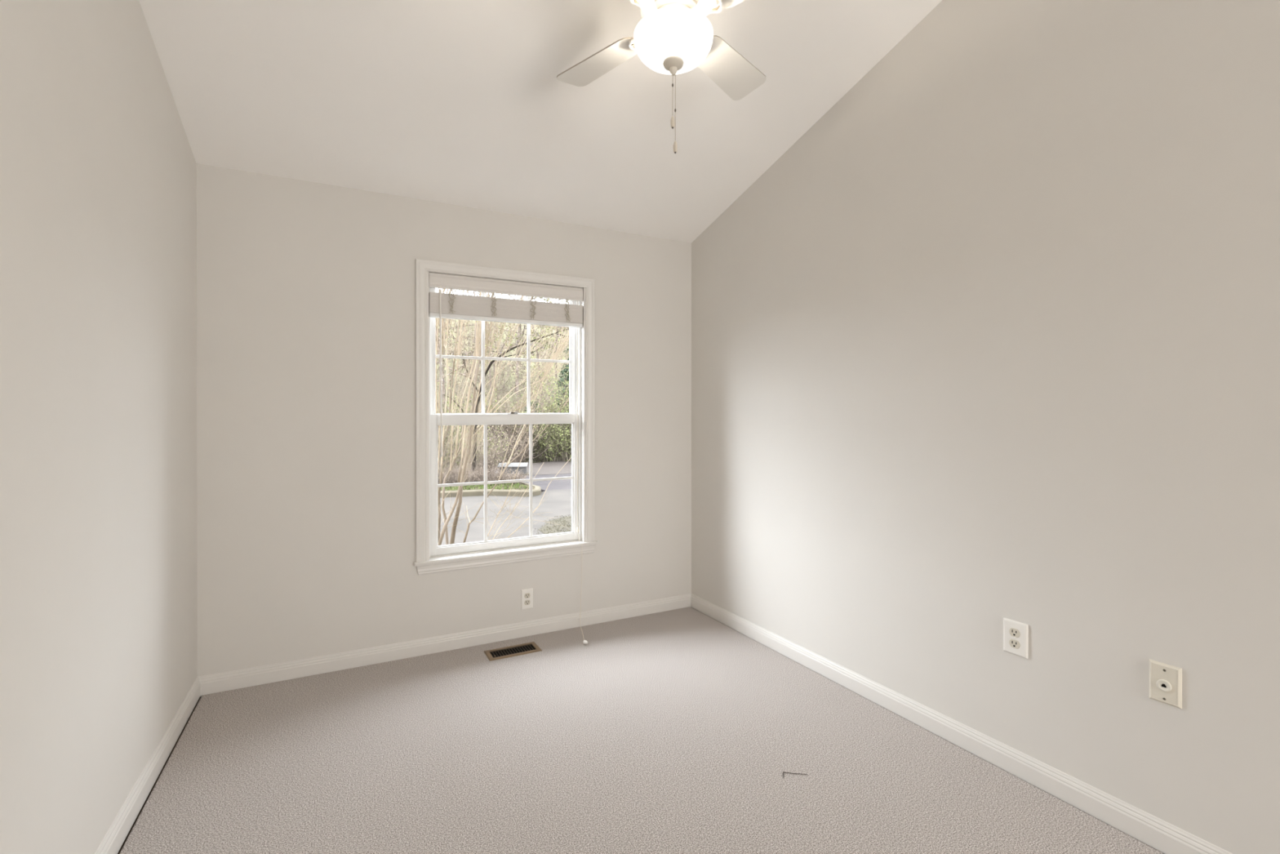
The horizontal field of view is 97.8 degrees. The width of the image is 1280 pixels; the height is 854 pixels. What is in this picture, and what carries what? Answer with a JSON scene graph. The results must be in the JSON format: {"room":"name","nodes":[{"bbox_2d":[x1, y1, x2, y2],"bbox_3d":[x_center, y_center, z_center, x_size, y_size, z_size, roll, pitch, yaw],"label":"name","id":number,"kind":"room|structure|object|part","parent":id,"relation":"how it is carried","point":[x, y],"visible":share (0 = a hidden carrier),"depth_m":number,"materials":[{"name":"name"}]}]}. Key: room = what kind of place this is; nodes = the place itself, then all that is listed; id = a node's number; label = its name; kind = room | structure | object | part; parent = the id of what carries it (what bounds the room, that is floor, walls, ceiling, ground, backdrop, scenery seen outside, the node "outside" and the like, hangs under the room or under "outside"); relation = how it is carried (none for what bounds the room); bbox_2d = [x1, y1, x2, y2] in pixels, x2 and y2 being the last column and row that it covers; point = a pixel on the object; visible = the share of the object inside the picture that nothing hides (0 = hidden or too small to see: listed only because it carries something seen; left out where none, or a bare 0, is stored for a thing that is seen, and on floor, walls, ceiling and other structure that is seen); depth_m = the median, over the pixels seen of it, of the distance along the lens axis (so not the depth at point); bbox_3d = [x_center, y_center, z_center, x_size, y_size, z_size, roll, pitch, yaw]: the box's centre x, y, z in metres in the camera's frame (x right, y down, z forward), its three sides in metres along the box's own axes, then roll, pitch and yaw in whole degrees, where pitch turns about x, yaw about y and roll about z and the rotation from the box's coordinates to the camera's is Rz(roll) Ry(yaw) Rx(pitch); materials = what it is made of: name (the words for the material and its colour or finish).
{"room":"empty bedroom","nodes":[
{"label":"empty bedroom","id":0,"kind":"room"},
{"bbox_2d":[0,0,197,853],"bbox_3d":[-0.780,-0.575,0.063,0.160,3.994,5.768,0,0,-28],"label":"wall","id":1,"kind":"structure","parent":0,"point":[99,642],"depth_m":1.46,"materials":[{"name":"paint"}]},
{"bbox_2d":[94,676,199,853],"bbox_3d":[-0.704,1.171,0.108,0.013,0.086,5.448,0,0,-28],"label":"baseboard","id":2,"kind":"structure","parent":1,"relation":"attached to","point":[113,841],"depth_m":1.83,"materials":[{"name":"white paint"}]},
{"bbox_2d":[195,163,691,697],"bbox_3d":[-0.861,0.080,3.200,2.648,2.669,0.160,0,0,-28],"label":"wall","id":3,"kind":"structure","parent":0,"point":[306,290],"depth_m":2.81,"materials":[{"name":"paint"}]},
{"bbox_2d":[198,593,691,696],"bbox_3d":[-0.820,1.164,3.126,2.648,0.086,0.013,0,0,-28],"label":"baseboard","id":4,"kind":"structure","parent":3,"relation":"attached to","point":[273,673],"depth_m":2.94,"materials":[{"name":"white paint"}]},
{"bbox_2d":[413,258,598,575],"bbox_3d":[-0.756,-0.059,3.229,1.044,1.686,0.186,0,0,-28],"label":"window","id":5,"kind":"structure","parent":3,"relation":"in","point":[431,557],"depth_m":3.18,"materials":[{"name":"white paint"}]},
{"bbox_3d":[-0.786,-0.430,3.279,0.883,0.813,0.032,0,0,-28],"label":"sash","id":6,"kind":"part","parent":5,"relation":"part of","materials":[{"name":"white plastic"}]},
{"bbox_2d":[435,292,569,413],"bbox_3d":[-0.785,-0.432,3.279,0.806,0.720,0.008,0,0,-28],"label":"grille","id":7,"kind":"object","parent":5,"relation":"attached to","point":[482,357],"depth_m":3.27,"materials":[{"name":"white plastic"}]},
{"bbox_3d":[-0.766,0.310,3.241,0.883,0.782,0.033,0,0,-28],"label":"sash","id":8,"kind":"part","parent":5,"relation":"part of","materials":[{"name":"white plastic"}]},
{"bbox_2d":[438,424,572,541],"bbox_3d":[-0.763,0.317,3.243,0.797,0.680,0.008,0,0,-28],"label":"grille","id":9,"kind":"object","parent":5,"relation":"attached to","point":[562,535],"depth_m":3.28,"materials":[{"name":"white plastic"}]},
{"bbox_2d":[428,272,587,644],"bbox_3d":[-0.672,0.180,3.065,0.881,2.043,0.361,0,0,-28],"label":"window blind","id":10,"kind":"object","parent":5,"relation":"attached to","point":[441,305],"visible":0.97,"depth_m":3.15,"materials":[{"name":"white"}]},
{"bbox_3d":[-0.745,-0.610,3.200,0.877,0.034,0.050,0,0,-28],"label":"rail","id":11,"kind":"part","parent":10,"relation":"part of","materials":[{"name":"white plastic"}]},
{"bbox_3d":[-0.337,0.199,3.252,0.025,1.999,0.310,0,0,-14],"label":"lift cord","id":12,"kind":"part","parent":10,"relation":"part of","materials":[{"name":"white fabric"}]},
{"bbox_2d":[520,587,533,609],"bbox_3d":[-0.651,0.992,3.218,0.068,0.114,0.008,0,0,-28],"label":"wall outlet","id":13,"kind":"object","parent":3,"relation":"attached to","point":[526,595],"visible":1,"depth_m":3.21,"materials":[{"name":"white plastic"}]},
{"bbox_2d":[524,592,530,598],"bbox_3d":[-0.649,0.972,3.216,0.034,0.028,0.003,0,0,-28],"label":"receptacle","id":14,"kind":"object","parent":13,"relation":"attached to","point":[526,595],"depth_m":3.22,"materials":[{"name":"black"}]},
{"bbox_2d":[524,600,530,604],"bbox_3d":[-0.649,1.011,3.216,0.034,0.028,0.003,0,0,-28],"label":"receptacle","id":15,"kind":"object","parent":13,"relation":"attached to","point":[526,602],"depth_m":3.21,"materials":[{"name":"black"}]},
{"bbox_2d":[138,0,942,243],"bbox_3d":[0.459,-1.971,0.720,2.968,1.668,5.768,0,0,-28],"label":"ceiling","id":16,"kind":"structure","parent":0,"point":[464,103],"depth_m":2.37,"materials":[{"name":"paint"}]},
{"bbox_2d":[556,0,766,153],"bbox_3d":[0.109,-1.254,1.817,0.802,0.727,0.802,0,0,-4],"label":"ceiling fan","id":17,"kind":"object","parent":16,"relation":"hanging from","point":[673,37],"visible":1,"depth_m":1.81,"materials":[{"name":"white metal"}]},
{"bbox_3d":[-0.139,-1.326,2.031,0.366,0.038,0.147,0,0,41],"label":"blade","id":18,"kind":"part","parent":17,"relation":"part of","materials":[{"name":"white wood"}]},
{"bbox_3d":[0.106,-0.995,1.818,0.013,0.036,0.013,0,0,-28],"label":"pull knob","id":19,"kind":"part","parent":17,"relation":"part of","materials":[{"name":"beige"}]},
{"bbox_3d":[0.109,-1.229,1.817,0.258,0.086,0.258,0,0,-28],"label":"lamp shade","id":20,"kind":"part","parent":17,"relation":"part of","materials":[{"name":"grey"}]},
{"bbox_3d":[0.115,-1.050,1.817,0.003,0.241,0.003,0,0,-28],"label":"pull chain","id":21,"kind":"part","parent":17,"relation":"part of","materials":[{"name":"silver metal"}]},
{"bbox_3d":[0.115,-0.913,1.817,0.013,0.036,0.013,0,0,-28],"label":"pull knob","id":22,"kind":"part","parent":17,"relation":"part of","materials":[{"name":"beige"}]},
{"bbox_3d":[0.323,-1.326,2.064,0.147,0.038,0.366,0,0,41],"label":"blade","id":23,"kind":"part","parent":17,"relation":"part of","materials":[{"name":"white wood"}]},
{"bbox_3d":[0.356,-1.325,1.603,0.366,0.038,0.147,0,0,41],"label":"blade","id":24,"kind":"part","parent":17,"relation":"part of","materials":[{"name":"white wood"}]},
{"bbox_2d":[117,606,1164,853],"bbox_3d":[0.459,1.315,0.728,2.968,0.212,5.768,0,0,-28],"label":"floor","id":25,"kind":"structure","parent":0,"point":[677,731],"depth_m":1.98,"materials":[{"name":"carpet"}]},
{"bbox_2d":[484,641,542,661],"bbox_3d":[-0.682,1.199,2.995,0.280,0.008,0.138,0,0,-28],"label":"floor vent","id":26,"kind":"object","parent":25,"relation":"in","point":[528,647],"visible":1,"depth_m":2.99,"materials":[{"name":"brown metal"}]},
{"bbox_2d":[782,771,807,777],"bbox_3d":[0.534,1.204,1.937,0.092,0.003,0.028,0,0,-11],"label":"thread","id":27,"kind":"object","parent":25,"relation":"on","point":[784,771],"visible":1,"depth_m":1.94,"materials":[{"name":"brown"}]},
{"bbox_2d":[691,0,1279,853],"bbox_3d":[1.698,-0.604,1.384,0.160,4.046,5.768,0,0,-28],"label":"wall","id":28,"kind":"structure","parent":0,"point":[995,337],"depth_m":1.90,"materials":[{"name":"paint"}]},
{"bbox_2d":[690,593,1232,853],"bbox_3d":[1.621,1.168,1.348,0.013,0.086,5.448,0,0,-28],"label":"baseboard","id":29,"kind":"structure","parent":28,"relation":"attached to","point":[1151,830],"depth_m":1.99,"materials":[{"name":"white paint"}]},
{"bbox_2d":[1003,617,1028,658],"bbox_3d":[1.305,0.734,1.942,0.011,0.116,0.079,0,0,-28],"label":"wall outlet","id":30,"kind":"object","parent":28,"relation":"attached to","point":[1015,633],"visible":1,"depth_m":1.94,"materials":[{"name":"white plastic"}]},
{"bbox_2d":[1008,627,1019,637],"bbox_3d":[1.302,0.715,1.940,0.003,0.028,0.034,0,0,-28],"label":"receptacle","id":31,"kind":"object","parent":30,"relation":"attached to","point":[1013,632],"depth_m":1.94,"materials":[{"name":"white plastic"}]},
{"bbox_2d":[1008,639,1019,648],"bbox_3d":[1.302,0.754,1.940,0.003,0.028,0.034,0,0,-28],"label":"receptacle","id":32,"kind":"object","parent":30,"relation":"attached to","point":[1013,643],"depth_m":1.94,"materials":[{"name":"white plastic"}]},
{"bbox_2d":[1149,658,1182,708],"bbox_3d":[1.493,0.731,1.588,0.012,0.112,0.071,0,0,-28],"label":"phone jack","id":33,"kind":"object","parent":28,"relation":"attached to","point":[1165,679],"visible":1,"depth_m":1.58,"materials":[{"name":"beige plastic"}]},
{"label":"outside","id":34,"kind":"structure","parent":0,"visible":0},
{"bbox_3d":[-24.601,1.750,56.770,130.000,0.340,116.672,0,0,-28],"label":"ground","id":35,"kind":"structure","parent":34,"visible":0},
{"bbox_2d":[437,411,467,461],"bbox_3d":[-6.872,0.294,16.615,3.863,3.074,4.244,0,0,22],"label":"bush","id":36,"kind":"object","parent":35,"relation":"on","point":[455,411],"visible":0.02,"depth_m":16.95,"materials":[{"name":"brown plant"}]},
{"bbox_2d":[436,382,499,464],"bbox_3d":[-8.119,-0.053,24.596,4.598,3.740,4.164,0,0,-28],"label":"bush","id":37,"kind":"object","parent":35,"relation":"on","point":[447,405],"visible":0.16,"depth_m":24.25,"materials":[{"name":"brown plant"}]},
{"bbox_2d":[437,404,506,475],"bbox_3d":[-6.026,0.512,17.970,3.346,2.630,2.948,0,0,9],"label":"bush","id":38,"kind":"object","parent":35,"relation":"on","point":[459,438],"visible":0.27,"depth_m":17.82,"materials":[{"name":"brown plant"}]},
{"bbox_2d":[435,320,531,413],"bbox_3d":[-9.773,-5.312,24.179,9.900,13.902,16.158,0,0,-28],"label":"tree","id":39,"kind":"object","parent":35,"relation":"on","point":[462,366],"visible":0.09,"depth_m":25.10,"materials":[{"name":"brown plant"}]},
{"bbox_2d":[443,431,528,474],"bbox_3d":[-5.390,0.872,18.655,2.498,1.892,2.563,0,0,21],"label":"bush","id":40,"kind":"object","parent":35,"relation":"on","point":[489,464],"visible":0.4,"depth_m":18.51,"materials":[{"name":"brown plant"}]},
{"bbox_2d":[445,425,526,469],"bbox_3d":[-6.327,0.678,21.878,2.937,2.280,3.975,0,0,40],"label":"bush","id":41,"kind":"object","parent":35,"relation":"on","point":[491,434],"visible":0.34,"depth_m":22.28,"materials":[{"name":"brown plant"}]},
{"bbox_2d":[440,481,541,497],"bbox_3d":[-13.442,1.604,8.657,24.420,0.190,2.480,0,0,-28],"label":"curb","id":42,"kind":"object","parent":35,"relation":"on","point":[537,491],"visible":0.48,"depth_m":13.18,"materials":[{"name":"concrete"}]},
{"bbox_2d":[435,319,569,462],"bbox_3d":[-6.727,-5.272,44.484,37.593,14.413,36.627,0,0,-28],"label":"undergrowth","id":43,"kind":"object","parent":35,"relation":"on","point":[495,324],"visible":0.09,"depth_m":40.74,"materials":[{"name":"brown plant"}]},
{"bbox_2d":[435,288,571,545],"bbox_3d":[-0.938,-0.339,5.337,1.266,4.098,2.110,0,0,44],"label":"trees","id":44,"kind":"object","parent":35,"relation":"on","point":[477,350],"visible":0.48,"depth_m":4.93,"materials":[{"name":"brown plant"}]},
{"bbox_3d":[-1.821,-0.396,4.997,0.026,1.846,0.144,0,0,-8],"label":"stem","id":45,"kind":"part","parent":44,"relation":"part of","materials":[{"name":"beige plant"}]},
{"bbox_3d":[-1.806,-0.456,5.046,0.022,1.748,0.136,0,0,5],"label":"stem","id":46,"kind":"part","parent":44,"relation":"part of","materials":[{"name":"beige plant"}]},
{"bbox_3d":[-1.669,-0.451,4.803,0.026,1.540,0.210,0,0,4],"label":"stem","id":47,"kind":"part","parent":44,"relation":"part of","materials":[{"name":"beige plant"}]},
{"bbox_3d":[-1.635,0.316,4.767,0.229,2.791,0.054,0,0,6],"label":"stem","id":48,"kind":"part","parent":44,"relation":"part of","materials":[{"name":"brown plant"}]},
{"bbox_3d":[-1.621,-0.408,4.935,0.019,1.572,0.201,0,0,17],"label":"stem","id":49,"kind":"part","parent":44,"relation":"part of","materials":[{"name":"beige plant"}]},
{"bbox_3d":[-1.571,1.030,4.773,0.070,1.359,0.110,0,0,40],"label":"stem","id":50,"kind":"part","parent":44,"relation":"part of","materials":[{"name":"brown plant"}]},
{"bbox_3d":[-1.496,0.212,4.773,0.470,2.998,0.154,0,0,-28],"label":"stem","id":51,"kind":"part","parent":44,"relation":"part of","materials":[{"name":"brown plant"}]},
{"bbox_3d":[-1.543,0.183,5.097,0.525,3.054,0.421,0,0,-28],"label":"stem","id":52,"kind":"part","parent":44,"relation":"part of","materials":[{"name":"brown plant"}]},
{"bbox_3d":[-1.555,-0.362,5.072,0.051,1.277,0.368,0,0,28],"label":"stem","id":53,"kind":"part","parent":44,"relation":"part of","materials":[{"name":"beige plant"}]},
{"bbox_3d":[-1.447,-0.487,4.850,0.031,1.498,0.265,0,0,29],"label":"stem","id":54,"kind":"part","parent":44,"relation":"part of","materials":[{"name":"beige plant"}]},
{"bbox_3d":[-1.479,-0.314,4.993,0.327,1.828,0.244,0,0,-28],"label":"stem","id":55,"kind":"part","parent":44,"relation":"part of","materials":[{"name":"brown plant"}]},
{"bbox_3d":[-1.418,-0.408,4.960,0.027,1.073,0.279,0,0,25],"label":"stem","id":56,"kind":"part","parent":44,"relation":"part of","materials":[{"name":"beige plant"}]},
{"bbox_3d":[-1.387,-0.476,5.242,0.648,1.219,0.255,0,0,-28],"label":"stem","id":57,"kind":"part","parent":44,"relation":"part of","materials":[{"name":"beige plant"}]},
{"bbox_3d":[-1.347,-0.428,5.109,0.038,1.117,0.406,0,0,11],"label":"stem","id":58,"kind":"part","parent":44,"relation":"part of","materials":[{"name":"beige plant"}]},
{"bbox_3d":[-1.295,-0.092,5.303,0.031,0.451,0.849,0,0,36],"label":"stem","id":59,"kind":"part","parent":44,"relation":"part of","materials":[{"name":"beige plant"}]},
{"bbox_3d":[-1.254,-0.458,5.196,0.016,0.612,0.722,0,0,44],"label":"stem","id":60,"kind":"part","parent":44,"relation":"part of","materials":[{"name":"beige plant"}]},
{"bbox_3d":[-1.197,0.950,4.816,0.577,1.518,0.134,0,0,-44],"label":"stem","id":61,"kind":"part","parent":44,"relation":"part of","materials":[{"name":"beige plant"}]},
{"bbox_3d":[-1.134,-0.306,5.133,0.030,0.627,0.922,0,0,35],"label":"stem","id":62,"kind":"part","parent":44,"relation":"part of","materials":[{"name":"beige plant"}]},
{"bbox_3d":[-1.028,0.642,5.072,1.249,2.133,0.335,0,0,-28],"label":"stem","id":63,"kind":"part","parent":44,"relation":"part of","materials":[{"name":"beige plant"}]},
{"bbox_3d":[-1.095,1.018,4.869,0.167,1.382,0.749,0,0,44],"label":"stem","id":64,"kind":"part","parent":44,"relation":"part of","materials":[{"name":"beige plant"}]},
{"bbox_3d":[-1.048,-0.283,5.142,0.025,0.625,1.061,0,0,36],"label":"stem","id":65,"kind":"part","parent":44,"relation":"part of","materials":[{"name":"beige plant"}]},
{"bbox_3d":[-0.948,-0.312,5.215,0.059,1.287,0.737,0,0,40],"label":"stem","id":66,"kind":"part","parent":44,"relation":"part of","materials":[{"name":"beige plant"}]},
{"bbox_3d":[-0.927,0.956,4.942,1.086,1.507,0.193,0,0,-43],"label":"stem","id":67,"kind":"part","parent":44,"relation":"part of","materials":[{"name":"beige plant"}]},
{"bbox_2d":[471,423,549,463],"bbox_3d":[-5.591,0.762,24.258,3.396,2.099,3.153,0,0,-45],"label":"bush","id":68,"kind":"object","parent":35,"relation":"on","point":[519,458],"visible":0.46,"depth_m":24.09,"materials":[{"name":"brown plant"}]},
{"bbox_2d":[462,383,563,462],"bbox_3d":[-6.243,-0.078,25.323,4.842,3.826,4.587,0,0,-28],"label":"bush","id":69,"kind":"object","parent":35,"relation":"on","point":[508,432],"visible":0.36,"depth_m":25.09,"materials":[{"name":"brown plant"}]},
{"bbox_2d":[497,462,529,475],"bbox_3d":[-4.348,1.458,19.104,1.100,0.430,0.800,0,0,-8],"label":"utility box","id":70,"kind":"object","parent":35,"relation":"on","point":[522,465],"visible":0.6,"depth_m":18.85,"materials":[{"name":"grey metal"}]},
{"bbox_3d":[-4.348,1.301,19.104,0.980,0.115,0.680,0,0,-8],"label":"lid","id":71,"kind":"part","parent":70,"relation":"part of","materials":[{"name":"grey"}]},
{"bbox_2d":[463,293,570,458],"bbox_3d":[-0.990,-6.195,27.502,16.793,16.001,8.231,0,0,44],"label":"tree","id":72,"kind":"object","parent":35,"relation":"on","point":[502,294],"visible":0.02,"depth_m":29.54,"materials":[{"name":"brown plant"}]},
{"bbox_2d":[499,385,571,462],"bbox_3d":[-4.812,-0.120,26.581,4.247,3.863,4.545,0,0,-37],"label":"bush","id":73,"kind":"object","parent":35,"relation":"on","point":[535,454],"visible":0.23,"depth_m":26.08,"materials":[{"name":"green plant"}]},
{"bbox_2d":[513,353,571,461],"bbox_3d":[-3.176,-0.890,26.281,5.106,5.394,5.354,0,0,-17],"label":"bush","id":74,"kind":"object","parent":35,"relation":"on","point":[566,408],"visible":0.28,"depth_m":25.92,"materials":[{"name":"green plant"}]},
{"bbox_2d":[518,404,571,462],"bbox_3d":[-4.174,0.341,26.196,3.387,2.972,3.277,0,0,-15],"label":"bush","id":75,"kind":"object","parent":35,"relation":"on","point":[553,457],"visible":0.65,"depth_m":25.92,"materials":[{"name":"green plant"}]},
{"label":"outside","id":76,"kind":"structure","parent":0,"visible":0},
{"bbox_2d":[435,317,569,465],"bbox_3d":[-12.913,-6.264,45.457,48.000,15.724,42.000,0,0,-28],"label":"hill","id":77,"kind":"structure","parent":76,"point":[473,322],"depth_m":43.79,"materials":[{"name":"brown plant"}]},
{"bbox_2d":[435,289,448,413],"bbox_3d":[-12.387,-8.748,29.123,12.494,19.072,7.936,0,0,10],"label":"tree","id":78,"kind":"object","parent":77,"relation":"on","point":[436,330],"visible":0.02,"depth_m":28.16,"materials":[{"name":"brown plant"}]},
{"bbox_2d":[436,374,498,455],"bbox_3d":[-9.909,-0.427,25.349,4.969,3.873,5.076,0,0,21],"label":"bush","id":79,"kind":"object","parent":77,"relation":"on","point":[443,375],"visible":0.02,"depth_m":25.51,"materials":[{"name":"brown plant"}]},
{"bbox_2d":[435,291,507,391],"bbox_3d":[-10.481,-8.322,37.477,11.546,11.864,6.785,0,0,22],"label":"tree","id":80,"kind":"object","parent":77,"relation":"on","point":[475,291],"visible":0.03,"depth_m":38.68,"materials":[{"name":"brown plant"}]},
{"bbox_2d":[439,288,519,404],"bbox_3d":[-13.525,-10.919,36.153,10.768,19.047,13.092,0,0,3],"label":"tree","id":81,"kind":"object","parent":77,"relation":"on","point":[439,288],"visible":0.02,"depth_m":39.08,"materials":[{"name":"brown plant"}]},
{"bbox_2d":[446,388,521,448],"bbox_3d":[-8.015,-0.236,26.840,4.102,3.460,4.164,0,0,27],"label":"bush","id":82,"kind":"object","parent":77,"relation":"on","point":[464,388],"visible":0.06,"depth_m":26.55,"materials":[{"name":"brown plant"}]},
{"bbox_2d":[435,290,536,410],"bbox_3d":[-9.541,-7.649,28.630,12.618,17.251,12.094,0,0,-43],"label":"tree","id":83,"kind":"object","parent":77,"relation":"on","point":[474,378],"visible":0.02,"depth_m":28.41,"materials":[{"name":"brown plant"}]},
{"bbox_2d":[436,295,567,413],"bbox_3d":[-10.710,-9.105,34.220,10.659,17.943,20.310,0,0,42],"label":"tree","id":84,"kind":"object","parent":77,"relation":"on","point":[519,326],"visible":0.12,"depth_m":33.29,"materials":[{"name":"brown plant"}]},
{"bbox_2d":[435,288,568,392],"bbox_3d":[-8.892,-9.446,39.551,17.442,14.140,6.995,0,0,-7],"label":"tree","id":85,"kind":"object","parent":77,"relation":"on","point":[437,288],"visible":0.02,"depth_m":39.42,"materials":[{"name":"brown plant"}]},
{"bbox_2d":[437,289,568,425],"bbox_3d":[-6.864,-5.443,29.737,7.980,12.673,13.376,0,0,-28],"label":"tree","id":86,"kind":"object","parent":77,"relation":"on","point":[510,344],"visible":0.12,"depth_m":28.95,"materials":[{"name":"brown plant"}]},
{"bbox_2d":[445,288,568,411],"bbox_3d":[-6.881,-7.057,31.915,12.110,13.870,11.432,0,0,-28],"label":"tree","id":87,"kind":"object","parent":77,"relation":"on","point":[537,355],"visible":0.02,"depth_m":33.83,"materials":[{"name":"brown plant"}]},
{"bbox_2d":[479,388,552,448],"bbox_3d":[-6.053,-0.195,27.448,3.805,3.366,4.429,0,0,-28],"label":"bush","id":88,"kind":"object","parent":77,"relation":"on","point":[495,388],"visible":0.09,"depth_m":27.39,"materials":[{"name":"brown plant"}]},
{"bbox_2d":[516,400,543,428],"bbox_3d":[-5.703,-0.187,29.826,2.468,2.491,2.428,0,0,-28],"label":"evergreen tree","id":89,"kind":"object","parent":77,"relation":"on","point":[533,401],"visible":0.11,"depth_m":29.68,"materials":[{"name":"green plant"}]},
{"bbox_2d":[502,294,565,403],"bbox_3d":[-6.365,-9.270,33.748,9.797,18.333,13.451,0,0,-3],"label":"tree","id":90,"kind":"object","parent":77,"relation":"on","point":[540,298],"visible":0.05,"depth_m":33.80,"materials":[{"name":"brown plant"}]},
{"bbox_2d":[531,298,568,357],"bbox_3d":[-4.098,-8.421,38.209,7.649,14.912,10.053,0,0,-28],"label":"tree","id":91,"kind":"object","parent":77,"relation":"on","point":[542,299],"visible":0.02,"depth_m":36.08,"materials":[{"name":"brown plant"}]},
{"bbox_2d":[549,363,569,442],"bbox_3d":[-3.799,-0.908,29.148,2.596,4.816,2.883,0,0,-28],"label":"evergreen tree","id":92,"kind":"object","parent":77,"relation":"on","point":[565,370],"visible":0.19,"depth_m":28.95,"materials":[{"name":"green plant"}]},
{"bbox_2d":[552,339,569,396],"bbox_3d":[-3.722,-2.920,32.784,3.247,7.001,3.251,0,0,42],"label":"evergreen tree","id":93,"kind":"object","parent":77,"relation":"on","point":[567,349],"visible":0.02,"depth_m":32.55,"materials":[{"name":"green plant"}]},
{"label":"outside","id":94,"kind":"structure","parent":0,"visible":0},
{"bbox_2d":[440,488,571,545],"bbox_3d":[0.095,1.670,10.453,70.000,0.070,9.150,0,0,-28],"label":"road","id":95,"kind":"structure","parent":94,"point":[557,503],"depth_m":10.49,"materials":[{"name":"grey asphalt"}]},
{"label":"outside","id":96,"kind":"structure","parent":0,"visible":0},
{"bbox_2d":[477,461,571,477],"bbox_3d":[9.065,1.623,29.231,36.500,0.070,6.550,0,0,-28],"label":"road beyond","id":97,"kind":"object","parent":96,"point":[548,467],"visible":0.18,"depth_m":21.74,"materials":[{"name":"concrete"}]},
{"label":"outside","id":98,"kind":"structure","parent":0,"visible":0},
{"bbox_2d":[515,473,571,491],"bbox_3d":[12.108,1.637,24.479,35.600,0.065,4.600,0,0,-28],"label":"street","id":99,"kind":"structure","parent":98,"point":[562,484],"depth_m":16.22,"materials":[{"name":"grey asphalt"}]},
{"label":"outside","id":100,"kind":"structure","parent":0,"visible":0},
{"bbox_2d":[438,475,534,490],"bbox_3d":[-14.252,1.616,10.027,24.280,0.160,5.300,0,0,-28],"label":"traffic island","id":101,"kind":"object","parent":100,"point":[476,488],"visible":0.07,"depth_m":14.00,"materials":[{"name":"green plant"}]},
{"bbox_2d":[438,460,462,484],"bbox_3d":[-5.264,1.226,14.482,1.267,0.850,1.649,0,0,2],"label":"dry brush","id":102,"kind":"object","parent":101,"relation":"on","point":[451,477],"visible":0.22,"depth_m":14.52,"materials":[{"name":"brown plant"}]},
{"bbox_2d":[438,456,493,483],"bbox_3d":[-4.655,1.202,14.769,1.470,0.901,1.362,0,0,-4],"label":"dry brush","id":103,"kind":"object","parent":101,"relation":"on","point":[471,480],"visible":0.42,"depth_m":14.65,"materials":[{"name":"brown plant"}]},
{"bbox_2d":[440,482,529,490],"bbox_3d":[-5.709,1.484,12.947,6.123,0.108,1.620,0,0,-28],"label":"grass","id":104,"kind":"structure","parent":101,"relation":"on","point":[489,486],"depth_m":13.82,"materials":[{"name":"green plant"}]},
{"bbox_2d":[466,460,515,484],"bbox_3d":[-3.939,1.261,14.850,1.313,0.756,1.264,0,0,-28],"label":"dry brush","id":105,"kind":"object","parent":101,"relation":"on","point":[491,477],"visible":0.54,"depth_m":14.72,"materials":[{"name":"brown plant"}]},
{"bbox_2d":[441,324,568,472],"bbox_3d":[-3.767,-0.722,16.819,4.389,5.416,1.489,0,0,-28],"label":"flowering tree","id":106,"kind":"object","parent":101,"relation":"on","point":[517,345],"visible":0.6,"depth_m":16.08,"materials":[{"name":"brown plant"}]},
{"bbox_2d":[488,467,529,484],"bbox_3d":[-3.434,1.340,14.804,1.049,0.586,0.959,0,0,-28],"label":"dry brush","id":107,"kind":"object","parent":101,"relation":"on","point":[517,477],"visible":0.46,"depth_m":14.76,"materials":[{"name":"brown plant"}]},
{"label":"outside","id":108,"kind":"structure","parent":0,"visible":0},
{"bbox_2d":[538,515,571,533],"bbox_3d":[3.047,1.639,9.698,9.500,0.016,5.000,0,0,-28],"label":"verge","id":109,"kind":"structure","parent":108,"point":[553,530],"depth_m":9.18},
{"bbox_2d":[533,514,571,534],"bbox_3d":[0.328,1.620,9.070,3.926,0.030,3.730,0,0,-28],"label":"lawn edge","id":110,"kind":"object","parent":109,"relation":"on","point":[567,514],"visible":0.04,"depth_m":9.10,"materials":[{"name":"green plant"}]}
]}

